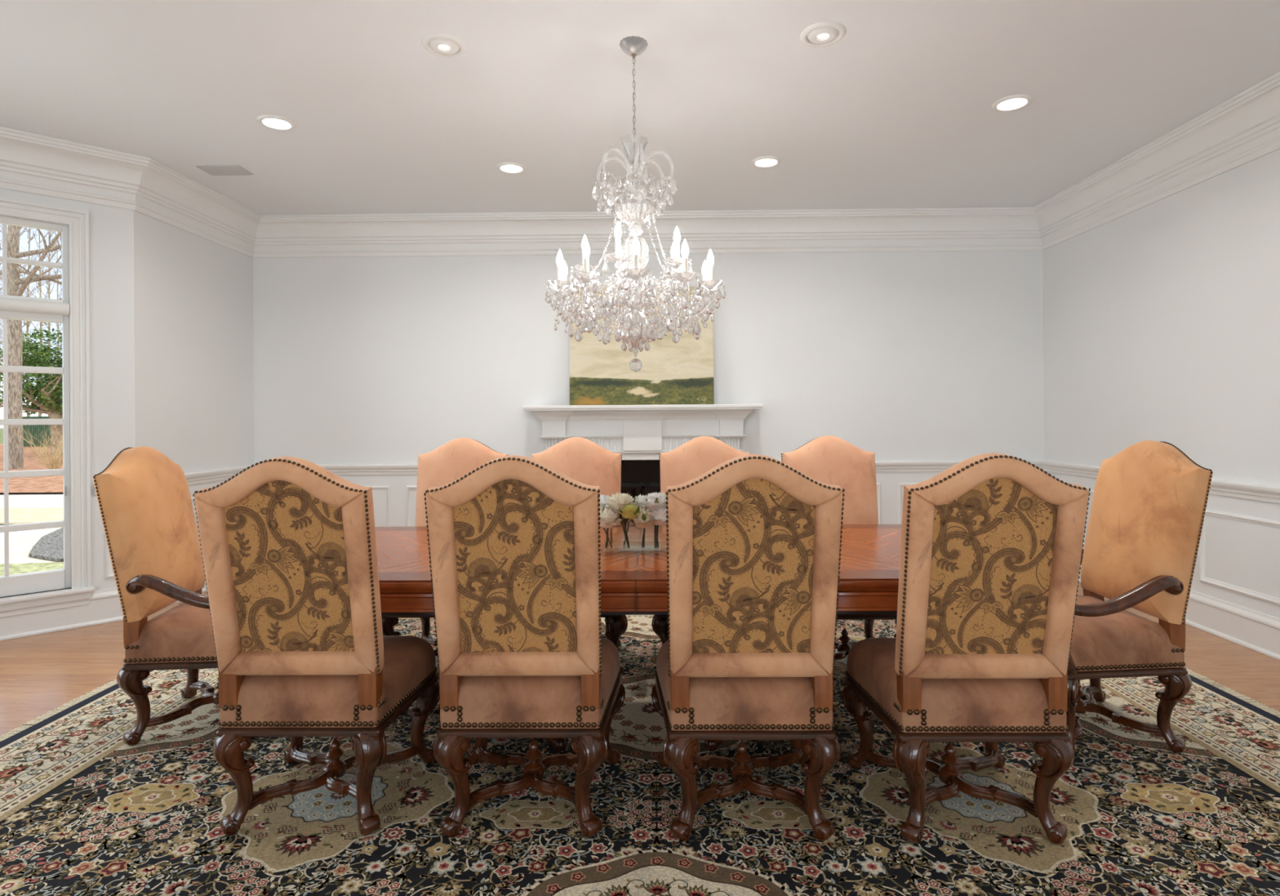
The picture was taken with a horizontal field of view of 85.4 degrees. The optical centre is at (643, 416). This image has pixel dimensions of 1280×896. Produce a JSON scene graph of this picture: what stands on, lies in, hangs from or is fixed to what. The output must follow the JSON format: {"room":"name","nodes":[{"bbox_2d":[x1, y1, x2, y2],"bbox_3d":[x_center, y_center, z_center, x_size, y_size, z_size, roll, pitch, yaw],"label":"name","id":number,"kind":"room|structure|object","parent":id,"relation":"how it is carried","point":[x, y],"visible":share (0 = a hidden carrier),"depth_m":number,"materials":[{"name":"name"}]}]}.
{"room":"dining room","nodes":[
{"label":"dining room","id":0,"kind":"room"},
{"bbox_2d":[0,188,135,597],"bbox_3d":[-3.929,-0.182,4.268,1.273,3.050,0.170,0,0,-44],"label":"wall","id":1,"kind":"structure","parent":0,"point":[111,228],"depth_m":4.55,"materials":[{"name":"paint"}]},
{"bbox_2d":[0,197,95,617],"bbox_3d":[-3.883,-0.046,4.222,0.832,2.548,0.160,0,0,-44],"label":"window","id":2,"kind":"structure","parent":1,"relation":"in","point":[72,311],"depth_m":4.41,"materials":[{"name":"white wood"}]},
{"bbox_2d":[133,210,254,546],"bbox_3d":[-3.491,-0.185,5.348,0.170,3.050,1.390,0,0,1],"label":"wall","id":3,"kind":"structure","parent":0,"point":[193,294],"depth_m":5.24,"materials":[{"name":"paint"}]},
{"bbox_2d":[0,580,207,640],"bbox_3d":[-3.473,1.233,1.788,2.696,0.213,9.534,0,0,16],"label":"baseboard","id":4,"kind":"structure","parent":3,"relation":"attached to","point":[104,606],"depth_m":4.39,"materials":[{"name":"white wood"}]},
{"bbox_2d":[0,0,1279,214],"bbox_3d":[-0.500,-1.805,1.406,8.130,0.150,9.600,0,0,1],"label":"ceiling","id":5,"kind":"structure","parent":0,"point":[897,112],"depth_m":3.68,"materials":[{"name":"white paint"}]},
{"bbox_2d":[195,165,253,175],"bbox_3d":[-2.908,-1.708,4.816,0.300,0.012,0.170,0,0,1],"label":"ceiling vent","id":6,"kind":"object","parent":5,"relation":"in","point":[211,170],"visible":1,"depth_m":4.80,"materials":[{"name":"grey metal"}]},
{"bbox_2d":[257,114,296,130],"bbox_3d":[-2.142,-1.712,4.046,0.204,0.013,0.204,0,0,1],"label":"recessed light","id":7,"kind":"object","parent":5,"relation":"in","point":[273,122],"visible":1,"depth_m":4.04,"materials":[{"name":"white plastic"}]},
{"bbox_2d":[421,32,466,57],"bbox_3d":[-0.927,-1.718,3.221,0.204,0.018,0.204,0,0,1],"label":"recessed light","id":8,"kind":"object","parent":5,"relation":"in","point":[440,44],"visible":1,"depth_m":3.20,"materials":[{"name":"white plastic"}]},
{"bbox_2d":[496,161,526,173],"bbox_3d":[-0.918,-1.720,4.801,0.204,0.013,0.204,0,0,1],"label":"recessed light","id":9,"kind":"object","parent":5,"relation":"in","point":[511,167],"visible":1,"depth_m":4.79,"materials":[{"name":"white plastic"}]},
{"bbox_2d":[545,35,725,371],"bbox_3d":[-0.043,-0.971,3.221,0.836,1.523,0.867,0,0,1],"label":"chandelier","id":10,"kind":"object","parent":5,"relation":"hanging from","point":[634,329],"visible":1,"depth_m":3.13,"materials":[{"name":"clear glass"}]},
{"bbox_2d":[620,235,649,268],"bbox_3d":[-0.042,-0.740,3.221,0.134,0.197,0.134,0,0,1],"label":"bulb","id":11,"kind":"object","parent":10,"relation":"on","point":[643,252],"depth_m":3.18,"materials":[{"name":"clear glass"}]},
{"bbox_2d":[751,155,781,167],"bbox_3d":[0.831,-1.732,4.720,0.204,0.013,0.204,0,0,1],"label":"recessed light","id":12,"kind":"object","parent":5,"relation":"in","point":[763,161],"visible":1,"depth_m":4.71,"materials":[{"name":"white plastic"}]},
{"bbox_2d":[800,21,846,47],"bbox_3d":[0.812,-1.729,3.150,0.204,0.018,0.204,0,0,1],"label":"recessed light","id":13,"kind":"object","parent":5,"relation":"in","point":[824,33],"visible":1,"depth_m":3.13,"materials":[{"name":"white plastic"}]},
{"bbox_2d":[991,93,1033,111],"bbox_3d":[2.046,-1.740,3.855,0.204,0.013,0.204,0,0,1],"label":"recessed light","id":14,"kind":"object","parent":5,"relation":"in","point":[1014,102],"visible":1,"depth_m":3.84,"materials":[{"name":"white plastic"}]},
{"bbox_2d":[0,582,1279,735],"bbox_3d":[-0.479,1.370,1.406,8.130,0.100,9.600,0,0,1],"label":"floor","id":15,"kind":"structure","parent":0,"point":[40,673],"depth_m":3.69,"materials":[{"name":"brown wood"}]},
{"bbox_2d":[0,614,1279,895],"bbox_3d":[0.051,1.309,3.079,5.482,0.013,3.902,0,0,1],"label":"rug","id":16,"kind":"object","parent":15,"relation":"on","point":[84,811],"visible":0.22,"depth_m":2.25,"materials":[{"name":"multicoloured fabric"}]},
{"bbox_2d":[93,445,255,745],"bbox_3d":[-1.890,0.721,3.063,0.710,1.191,0.700,0,0,-9],"label":"armchair","id":17,"kind":"object","parent":16,"relation":"on","point":[144,498],"visible":0.74,"depth_m":2.81,"materials":[{"name":"leather"},{"name":"carved walnut"},{"name":"patterned gold fabric"}]},
{"bbox_2d":[192,456,439,835],"bbox_3d":[-1.086,0.715,2.372,0.621,1.191,0.643,0,0,1],"label":"chair","id":18,"kind":"object","parent":16,"relation":"on","point":[288,544],"visible":1,"depth_m":2.17,"materials":[{"name":"beige fabric"}]},
{"bbox_2d":[381,437,508,655],"bbox_3d":[-1.049,0.715,3.775,0.621,1.191,0.643,0,0,1],"label":"chair","id":19,"kind":"object","parent":16,"relation":"on","point":[455,459],"visible":0.3,"depth_m":3.95,"materials":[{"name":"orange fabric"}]},
{"bbox_2d":[423,454,625,837],"bbox_3d":[-0.387,0.711,2.353,0.621,1.191,0.643,0,0,1],"label":"chair","id":20,"kind":"object","parent":16,"relation":"on","point":[514,540],"visible":1,"depth_m":2.14,"materials":[{"name":"beige fabric"}]},
{"bbox_2d":[531,436,627,675],"bbox_3d":[-0.391,0.711,3.762,0.621,1.191,0.643,0,0,1],"label":"chair","id":21,"kind":"object","parent":16,"relation":"on","point":[582,460],"visible":0.29,"depth_m":3.94,"materials":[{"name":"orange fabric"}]},
{"bbox_2d":[375,524,901,751],"bbox_3d":[-0.003,0.926,2.942,2.920,0.750,1.183,0,0,1],"label":"dining table","id":22,"kind":"object","parent":16,"relation":"on","point":[633,578],"visible":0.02,"depth_m":2.50,"materials":[{"name":"brown wood"}]},
{"bbox_3d":[-0.001,0.495,2.905,0.336,0.112,0.116,0,0,1],"label":"glass vase","id":23,"kind":"object","parent":22,"relation":"on","visible":0},
{"bbox_2d":[600,494,609,545],"bbox_3d":[-0.173,0.432,2.916,0.133,0.215,0.134,0,0,-27],"label":"peony","id":24,"kind":"object","parent":23,"relation":"on","point":[603,498],"visible":0.24,"depth_m":2.89,"materials":[{"name":"white plant"}]},
{"bbox_2d":[600,505,612,546],"bbox_3d":[-0.213,0.445,2.868,0.130,0.192,0.131,0,0,32],"label":"peony","id":25,"kind":"object","parent":23,"relation":"on","point":[601,508],"visible":0.06,"depth_m":2.88,"materials":[{"name":"beige plant"}]},
{"bbox_2d":[600,506,622,547],"bbox_3d":[-0.152,0.451,2.843,0.130,0.177,0.128,0,0,-5],"label":"peony","id":26,"kind":"object","parent":23,"relation":"on","point":[609,518],"visible":0.84,"depth_m":2.81,"materials":[{"name":"beige plant"}]},
{"bbox_2d":[610,514,622,543],"bbox_3d":[-0.126,0.450,2.980,0.128,0.177,0.130,0,0,20],"label":"peony","id":27,"kind":"object","parent":23,"relation":"on","point":[619,516],"visible":0.06,"depth_m":2.94,"materials":[{"name":"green plant"}]},
{"bbox_2d":[605,492,631,542],"bbox_3d":[-0.104,0.425,2.853,0.113,0.229,0.113,0,0,-6],"label":"peony","id":28,"kind":"object","parent":23,"relation":"on","point":[616,500],"visible":0.94,"depth_m":2.83,"materials":[{"name":"beige plant"}]},
{"bbox_2d":[611,492,635,544],"bbox_3d":[-0.089,0.426,2.913,0.132,0.226,0.130,0,0,-7],"label":"peony","id":29,"kind":"object","parent":23,"relation":"on","point":[627,495],"visible":0.14,"depth_m":2.90,"materials":[{"name":"beige plant"}]},
{"bbox_2d":[623,518,630,543],"bbox_3d":[-0.046,0.444,2.980,0.132,0.191,0.128,0,0,4],"label":"peony","id":30,"kind":"object","parent":23,"relation":"on","point":[628,518],"visible":0.02,"depth_m":2.94,"materials":[{"name":"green plant"}]},
{"bbox_2d":[618,503,640,547],"bbox_3d":[-0.059,0.443,2.833,0.094,0.193,0.097,0,0,2],"label":"peony","id":31,"kind":"object","parent":23,"relation":"on","point":[630,511],"visible":0.99,"depth_m":2.80,"materials":[{"name":"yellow plant"}]},
{"bbox_2d":[631,493,647,545],"bbox_3d":[-0.005,0.430,2.910,0.135,0.217,0.131,0,0,-6],"label":"peony","id":32,"kind":"object","parent":23,"relation":"on","point":[638,500],"visible":0.29,"depth_m":2.88,"materials":[{"name":"white plant"}]},
{"bbox_2d":[627,506,656,546],"bbox_3d":[0.001,0.450,2.842,0.128,0.176,0.128,0,0,-35],"label":"peony","id":33,"kind":"object","parent":23,"relation":"on","point":[642,520],"visible":0.88,"depth_m":2.81,"materials":[{"name":"beige plant"}]},
{"bbox_2d":[641,492,666,546],"bbox_3d":[0.049,0.422,2.849,0.121,0.232,0.117,0,0,-15],"label":"peony","id":34,"kind":"object","parent":23,"relation":"on","point":[653,501],"visible":0.94,"depth_m":2.82,"materials":[{"name":"white plant"}]},
{"bbox_2d":[653,524,655,543],"bbox_3d":[0.041,0.447,2.980,0.126,0.182,0.130,0,0,25],"label":"peony","id":35,"kind":"object","parent":23,"relation":"on","point":[654,524],"visible":0.02,"depth_m":2.95,"materials":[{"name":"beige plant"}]},
{"bbox_2d":[648,505,667,546],"bbox_3d":[0.067,0.446,2.842,0.131,0.184,0.129,0,0,28],"label":"peony","id":36,"kind":"object","parent":23,"relation":"on","point":[660,515],"visible":0.69,"depth_m":2.80,"materials":[{"name":"white plant"}]},
{"bbox_2d":[657,491,666,535],"bbox_3d":[0.078,0.425,2.909,0.131,0.225,0.131,0,0,-9],"label":"peony","id":37,"kind":"object","parent":23,"relation":"on","point":[661,492],"visible":0.05,"depth_m":2.90,"materials":[{"name":"beige plant"}]},
{"bbox_2d":[651,435,750,644],"bbox_3d":[0.350,0.706,3.743,0.621,1.191,0.643,0,0,1],"label":"chair","id":38,"kind":"object","parent":16,"relation":"on","point":[696,456],"visible":0.17,"depth_m":3.92,"materials":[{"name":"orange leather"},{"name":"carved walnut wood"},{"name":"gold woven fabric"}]},
{"bbox_2d":[651,453,844,840],"bbox_3d":[0.333,0.706,2.329,0.621,1.191,0.643,0,0,1],"label":"chair","id":39,"kind":"object","parent":16,"relation":"on","point":[753,544],"visible":1,"depth_m":2.12,"materials":[{"name":"tan leather"},{"name":"carved walnut wood"},{"name":"gold woven fabric"}]},
{"bbox_2d":[781,435,897,659],"bbox_3d":[1.050,0.701,3.695,0.621,1.191,0.643,0,0,1],"label":"chair","id":40,"kind":"object","parent":16,"relation":"on","point":[827,459],"visible":0.22,"depth_m":3.85,"materials":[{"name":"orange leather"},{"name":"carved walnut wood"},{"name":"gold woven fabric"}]},
{"bbox_2d":[841,452,1090,844],"bbox_3d":[1.039,0.701,2.305,0.621,1.191,0.643,0,0,1],"label":"chair","id":41,"kind":"object","parent":16,"relation":"on","point":[991,544],"visible":1,"depth_m":2.10,"materials":[{"name":"leather"},{"name":"carved walnut wood"},{"name":"gold woven paisley fabric"}]},
{"bbox_2d":[1066,440,1213,753],"bbox_3d":[1.839,0.696,2.918,0.710,1.191,0.700,0,0,1],"label":"armchair","id":42,"kind":"object","parent":16,"relation":"on","point":[1147,514],"visible":0.88,"depth_m":2.69,"materials":[{"name":"leather"},{"name":"carved walnut wood"},{"name":"gold woven fabric"}]},
{"bbox_2d":[521,404,763,524],"bbox_3d":[-0.010,0.608,5.776,1.996,1.417,0.450,0,0,1],"label":"fireplace","id":43,"kind":"object","parent":15,"relation":"on","point":[640,433],"visible":0.38,"depth_m":5.90,"materials":[{"name":"white wood"}]},
{"bbox_2d":[569,285,714,404],"bbox_3d":[-0.022,-0.609,5.918,1.220,1.016,0.145,0,0,1],"label":"painting","id":44,"kind":"object","parent":43,"relation":"on","point":[682,372],"visible":0.67,"depth_m":5.87,"materials":[{"name":"paint"},{"name":"white painted wood"}]},
{"bbox_2d":[521,404,763,411],"bbox_3d":[-0.014,-0.078,5.872,1.996,0.046,0.258,0,0,1],"label":"mantel shelf","id":45,"kind":"object","parent":43,"relation":"attached to","point":[666,407],"depth_m":5.75,"materials":[{"name":"white wood"}]},
{"bbox_2d":[253,250,1044,526],"bbox_3d":[0.018,-0.208,6.085,6.830,3.050,0.170,0,0,1],"label":"wall","id":46,"kind":"structure","parent":0,"point":[891,355],"depth_m":5.99,"materials":[{"name":"paint"}]},
{"bbox_2d":[94,463,417,495],"bbox_3d":[-2.229,0.453,5.240,2.652,0.094,1.575,0,0,1],"label":"trim","id":47,"kind":"structure","parent":46,"relation":"attached to","point":[210,475],"depth_m":5.99,"materials":[{"name":"white wood"}]},
{"bbox_2d":[104,482,917,577],"bbox_3d":[-0.124,0.808,5.246,6.787,0.450,1.512,0,0,1],"label":"trim","id":48,"kind":"structure","parent":46,"relation":"attached to","point":[108,573],"depth_m":5.97,"materials":[{"name":"white wood"}]},
{"bbox_2d":[1042,149,1279,617],"bbox_3d":[3.460,-0.231,1.358,0.170,3.050,9.200,0,0,1],"label":"wall","id":49,"kind":"structure","parent":0,"point":[1162,317],"depth_m":4.33,"materials":[{"name":"paint"}]},
{"bbox_2d":[0,71,1279,257],"bbox_3d":[-0.498,-1.567,1.406,7.730,0.324,9.200,0,0,1],"label":"trim","id":50,"kind":"structure","parent":49,"relation":"attached to","point":[1244,128],"depth_m":5.83,"materials":[{"name":"white paint"}]},
{"bbox_2d":[875,459,1279,502],"bbox_3d":[2.100,0.424,1.375,2.560,0.094,9.200,0,0,1],"label":"trim","id":51,"kind":"structure","parent":49,"relation":"attached to","point":[1253,491],"depth_m":5.39,"materials":[{"name":"white wood"}]},
{"bbox_2d":[1078,564,1279,659],"bbox_3d":[2.105,1.196,1.375,2.560,0.213,9.200,0,0,1],"label":"baseboard","id":52,"kind":"structure","parent":49,"relation":"attached to","point":[1258,631],"depth_m":3.99,"materials":[{"name":"white wood"}]},
{"bbox_2d":[1082,488,1279,604],"bbox_3d":[3.374,0.785,1.384,0.016,0.450,8.850,0,0,1],"label":"trim","id":53,"kind":"structure","parent":49,"relation":"attached to","point":[1202,577],"depth_m":4.04,"materials":[{"name":"white wood"}]},
{"label":"outside","id":54,"kind":"structure","parent":0,"visible":0},
{"bbox_2d":[0,492,63,539],"bbox_3d":[-31.944,1.909,30.393,55.350,0.001,120.000,0,0,1],"label":"driveway","id":55,"kind":"structure","parent":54,"point":[16,500],"depth_m":14.86,"materials":[{"name":"concrete"}]},
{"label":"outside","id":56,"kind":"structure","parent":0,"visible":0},
{"bbox_2d":[0,561,63,575],"bbox_3d":[-7.027,1.709,5.086,4.800,0.030,6.000,0,0,1],"label":"lawn","id":57,"kind":"structure","parent":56,"point":[14,568],"depth_m":7.82,"materials":[{"name":"green plant"}]},
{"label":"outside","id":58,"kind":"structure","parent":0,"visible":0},
{"bbox_2d":[0,506,63,524],"bbox_3d":[-12.840,1.747,12.258,14.000,0.030,2.200,0,0,1],"label":"lawn","id":59,"kind":"structure","parent":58,"point":[30,514],"depth_m":12.18,"materials":[{"name":"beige plant"}]},
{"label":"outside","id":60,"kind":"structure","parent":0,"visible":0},
{"bbox_2d":[0,427,3,443],"bbox_3d":[-48.244,1.290,61.594,82.000,0.147,58.000,0,0,1],"label":"ground","id":61,"kind":"structure","parent":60,"point":[1,428],"depth_m":48.23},
{"bbox_2d":[0,228,8,387],"bbox_3d":[-58.572,-9.879,63.674,2.804,22.735,3.619,0,0,-7],"label":"bare tree","id":62,"kind":"object","parent":61,"relation":"on","point":[6,228],"visible":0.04,"depth_m":63.70,"materials":[{"name":"brown plant"}]},
{"bbox_2d":[0,226,46,364],"bbox_3d":[-37.100,-6.933,40.811,3.301,16.550,2.838,0,0,10],"label":"bare tree","id":63,"kind":"object","parent":61,"relation":"on","point":[26,295],"visible":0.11,"depth_m":40.99,"materials":[{"name":"brown plant"}]},
{"bbox_2d":[20,226,48,416],"bbox_3d":[-64.679,-9.920,72.718,4.011,22.896,2.833,0,0,-27],"label":"bare tree","id":64,"kind":"object","parent":61,"relation":"on","point":[29,237],"visible":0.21,"depth_m":72.75,"materials":[{"name":"brown plant"}]},
{"bbox_2d":[20,227,61,416],"bbox_3d":[-43.467,-6.717,50.038,3.385,16.212,3.155,0,0,-29],"label":"bare tree","id":65,"kind":"object","parent":61,"relation":"on","point":[39,286],"visible":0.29,"depth_m":50.02,"materials":[{"name":"brown plant"}]},
{"bbox_2d":[22,228,61,416],"bbox_3d":[-50.584,-8.033,59.294,3.404,18.930,3.140,0,0,-4],"label":"bare tree","id":66,"kind":"object","parent":61,"relation":"on","point":[50,235],"visible":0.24,"depth_m":59.08,"materials":[{"name":"brown plant"}]},
{"bbox_2d":[50,249,62,374],"bbox_3d":[-57.579,-7.490,68.304,3.547,17.940,2.990,0,0,41],"label":"bare tree","id":67,"kind":"object","parent":61,"relation":"on","point":[57,323],"visible":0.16,"depth_m":68.16,"materials":[{"name":"brown plant"}]},
{"bbox_2d":[50,255,62,349],"bbox_3d":[-64.177,-9.952,77.616,3.201,22.953,3.557,0,0,37],"label":"bare tree","id":68,"kind":"object","parent":61,"relation":"on","point":[51,255],"visible":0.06,"depth_m":76.79,"materials":[{"name":"brown plant"}]},
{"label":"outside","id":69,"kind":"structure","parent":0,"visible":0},
{"bbox_2d":[0,443,62,492],"bbox_3d":[-33.699,1.569,24.064,52.000,0.604,16.700,0,0,1],"label":"ground","id":70,"kind":"structure","parent":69,"point":[54,483],"depth_m":18.55,"materials":[{"name":"brown soil"}]},
{"bbox_2d":[0,224,62,469],"bbox_3d":[-18.430,-4.368,22.368,10.046,12.124,8.279,0,0,1],"label":"oak tree","id":71,"kind":"object","parent":70,"relation":"on","point":[15,341],"visible":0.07,"depth_m":21.11,"materials":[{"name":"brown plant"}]},
{"bbox_2d":[0,327,62,454],"bbox_3d":[-22.220,-0.941,26.198,4.418,4.929,4.569,0,0,27],"label":"bush","id":72,"kind":"object","parent":70,"relation":"on","point":[49,396],"visible":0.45,"depth_m":25.81,"materials":[{"name":"green plant"}]},
{"bbox_2d":[22,416,50,446],"bbox_3d":[-25.503,0.626,30.329,4.950,1.320,0.070,0,0,1],"label":"iron fence","id":73,"kind":"object","parent":70,"relation":"on","point":[34,428],"visible":0.21,"depth_m":30.31,"materials":[{"name":"green"}]},
{"bbox_2d":[12,408,62,469],"bbox_3d":[-16.999,0.624,20.102,2.343,1.967,2.341,0,0,19],"label":"bare shrub","id":74,"kind":"object","parent":70,"relation":"on","point":[54,465],"visible":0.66,"depth_m":19.98,"materials":[{"name":"plant"}]},
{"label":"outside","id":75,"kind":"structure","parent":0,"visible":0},
{"bbox_2d":[0,526,63,563],"bbox_3d":[-7.223,1.720,9.489,5.100,0.030,3.600,0,0,1],"label":"path","id":76,"kind":"structure","parent":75,"point":[21,542],"depth_m":9.22,"materials":[{"name":"white concrete"}]},
{"bbox_2d":[28,526,63,560],"bbox_3d":[-6.921,1.678,9.715,4.100,0.030,3.140,0,0,1],"label":"gravel bed","id":77,"kind":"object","parent":76,"relation":"on","point":[50,546],"visible":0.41,"depth_m":8.86,"materials":[{"name":"grey gravel"}]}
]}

